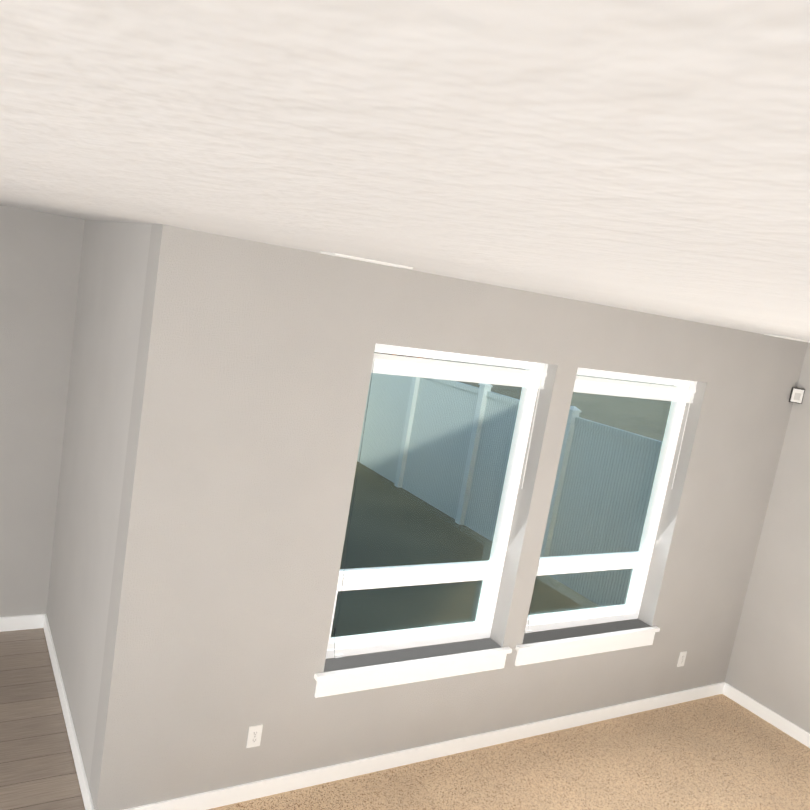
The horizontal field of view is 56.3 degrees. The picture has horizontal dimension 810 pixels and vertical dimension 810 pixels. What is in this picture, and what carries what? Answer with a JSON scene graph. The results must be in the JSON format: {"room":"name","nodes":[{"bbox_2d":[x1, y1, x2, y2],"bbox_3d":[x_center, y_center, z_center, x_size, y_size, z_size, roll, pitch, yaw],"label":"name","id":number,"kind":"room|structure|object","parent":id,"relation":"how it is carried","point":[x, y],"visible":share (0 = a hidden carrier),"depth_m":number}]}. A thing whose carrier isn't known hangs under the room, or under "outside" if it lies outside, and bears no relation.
{"room":"living room","nodes":[
{"label":"living room","id":0,"kind":"room"},
{"bbox_2d":[0,628,84,809],"bbox_3d":[-1.676,2.504,-0.204,4.655,0.052,10.200,4,10,-32],"label":"floor","id":1,"kind":"structure","parent":0,"point":[37,768],"depth_m":4.06},
{"bbox_2d":[0,205,84,616],"bbox_3d":[-4.085,0.028,3.897,4.600,2.740,0.150,4,10,-32],"label":"wall","id":2,"kind":"structure","parent":0,"point":[40,257],"depth_m":4.82},
{"bbox_2d":[0,614,43,631],"bbox_3d":[-4.334,1.335,3.983,4.426,0.100,0.014,4,10,-32],"label":"baseboard","id":3,"kind":"structure","parent":2,"relation":"attached to","point":[22,622],"depth_m":5.07},
{"bbox_2d":[46,220,151,785],"bbox_3d":[-1.696,0.376,4.228,0.160,2.740,1.860,4,10,-32],"label":"wall","id":4,"kind":"structure","parent":0,"point":[112,275],"depth_m":3.96},
{"bbox_2d":[43,614,93,809],"bbox_3d":[-1.939,1.682,4.304,0.014,0.092,2.044,4,10,-32],"label":"baseboard","id":5,"kind":"structure","parent":4,"relation":"attached to","point":[88,804],"depth_m":4.09},
{"bbox_2d":[0,0,809,342],"bbox_3d":[0.647,-0.117,0.530,9.350,0.100,10.500,4,10,-32],"label":"ceiling","id":6,"kind":"structure","parent":0,"point":[648,156],"depth_m":0.46},
{"bbox_2d":[320,251,412,268],"bbox_3d":[-0.157,-0.600,3.141,0.365,0.008,0.145,4,10,-32],"label":"ceiling vent","id":7,"kind":"object","parent":6,"relation":"in","point":[365,260],"visible":1,"depth_m":3.09},
{"bbox_2d":[764,333,809,342],"bbox_3d":[2.446,-0.419,4.793,0.360,0.009,0.150,4,10,-32],"label":"ceiling vent","id":8,"kind":"object","parent":6,"relation":"in","point":[790,338],"visible":1,"depth_m":4.72},
{"bbox_2d":[89,224,807,809],"bbox_3d":[0.773,0.735,4.580,4.760,2.740,0.200,4,10,-32],"label":"wall","id":9,"kind":"structure","parent":0,"point":[251,390],"depth_m":3.68},
{"bbox_2d":[246,724,262,747],"bbox_3d":[-0.748,1.649,3.770,0.070,0.115,0.008,4,10,-32],"label":"electrical outlet","id":10,"kind":"object","parent":9,"relation":"attached to","point":[254,736],"visible":1,"depth_m":3.77},
{"bbox_2d":[314,638,511,697],"bbox_3d":[0.047,1.468,4.263,1.283,0.131,0.160,4,10,-32],"label":"sill","id":11,"kind":"structure","parent":9,"relation":"attached to","point":[354,678],"depth_m":4.19},
{"bbox_2d":[124,682,724,809],"bbox_3d":[0.521,2.042,4.633,4.574,0.092,0.014,4,10,-32],"label":"baseboard","id":12,"kind":"structure","parent":9,"relation":"attached to","point":[250,791],"depth_m":4.32},
{"bbox_2d":[326,344,540,658],"bbox_3d":[0.142,0.543,4.217,1.183,1.717,0.087,4,10,-32],"label":"window","id":13,"kind":"structure","parent":9,"relation":"in","point":[488,572],"depth_m":4.36},
{"bbox_2d":[371,353,547,388],"bbox_3d":[0.302,-0.205,4.044,1.171,0.152,0.049,4,10,-32],"label":"window blind","id":14,"kind":"object","parent":13,"relation":"attached to","point":[425,368],"visible":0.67,"depth_m":4.01},
{"bbox_2d":[333,363,541,652],"bbox_3d":[0.189,0.589,4.143,1.111,1.605,0.011,4,10,-32],"label":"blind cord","id":15,"kind":"object","parent":14,"relation":"hanging from","point":[521,487],"visible":1,"depth_m":3.98},
{"bbox_2d":[515,619,659,665],"bbox_3d":[1.174,1.548,4.964,1.266,0.131,0.160,4,10,-32],"label":"sill","id":16,"kind":"structure","parent":9,"relation":"attached to","point":[554,649],"depth_m":4.88},
{"bbox_2d":[525,368,689,632],"bbox_3d":[1.268,0.623,4.918,1.166,1.717,0.087,4,10,-32],"label":"window","id":17,"kind":"structure","parent":9,"relation":"in","point":[638,562],"depth_m":5.03},
{"bbox_2d":[573,375,696,402],"bbox_3d":[1.429,-0.125,4.745,1.154,0.152,0.049,4,10,-32],"label":"window blind","id":18,"kind":"object","parent":17,"relation":"attached to","point":[600,386],"visible":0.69,"depth_m":4.73},
{"bbox_2d":[528,393,691,624],"bbox_3d":[1.315,0.669,4.844,1.094,1.605,0.011,4,10,-32],"label":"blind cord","id":19,"kind":"object","parent":18,"relation":"hanging from","point":[672,483],"visible":0.67,"depth_m":5.04},
{"bbox_2d":[677,651,686,666],"bbox_3d":[2.006,1.839,5.483,0.070,0.115,0.008,4,10,-32],"label":"electrical outlet","id":20,"kind":"object","parent":9,"relation":"attached to","point":[681,659],"visible":1,"depth_m":5.48},
{"bbox_2d":[207,694,809,809],"bbox_3d":[2.678,2.992,1.320,4.300,0.060,8.140,4,10,-32],"label":"floor carpet","id":21,"kind":"object","parent":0,"point":[719,752],"visible":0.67,"depth_m":4.57},
{"bbox_2d":[725,343,809,732],"bbox_3d":[4.851,1.779,2.233,0.200,2.740,8.290,4,10,-32],"label":"wall","id":22,"kind":"structure","parent":0,"point":[769,665],"depth_m":5.49},
{"bbox_2d":[722,683,809,747],"bbox_3d":[4.510,3.049,2.433,0.014,0.092,8.126,4,10,-32],"label":"baseboard","id":23,"kind":"structure","parent":22,"relation":"attached to","point":[794,731],"depth_m":5.51},
{"bbox_2d":[789,387,804,403],"bbox_3d":[2.821,-0.068,5.453,0.084,0.108,0.040,11,9,13],"label":"detector","id":24,"kind":"object","parent":22,"relation":"attached to","point":[796,395],"visible":0.94,"depth_m":5.43},
{"label":"outside","id":25,"kind":"structure","parent":0,"visible":0},
{"bbox_2d":[331,352,673,637],"bbox_3d":[-109.190,-57.642,279.244,700.000,0.200,594.560,4,10,-32],"label":"ground","id":26,"kind":"structure","parent":25,"point":[386,553],"depth_m":10.69},
{"bbox_2d":[357,373,661,606],"bbox_3d":[-17.351,-0.273,-1.703,46.172,2.490,11.880,4,10,-32],"label":"fence","id":27,"kind":"object","parent":26,"relation":"on","point":[412,389],"depth_m":11.79}
]}

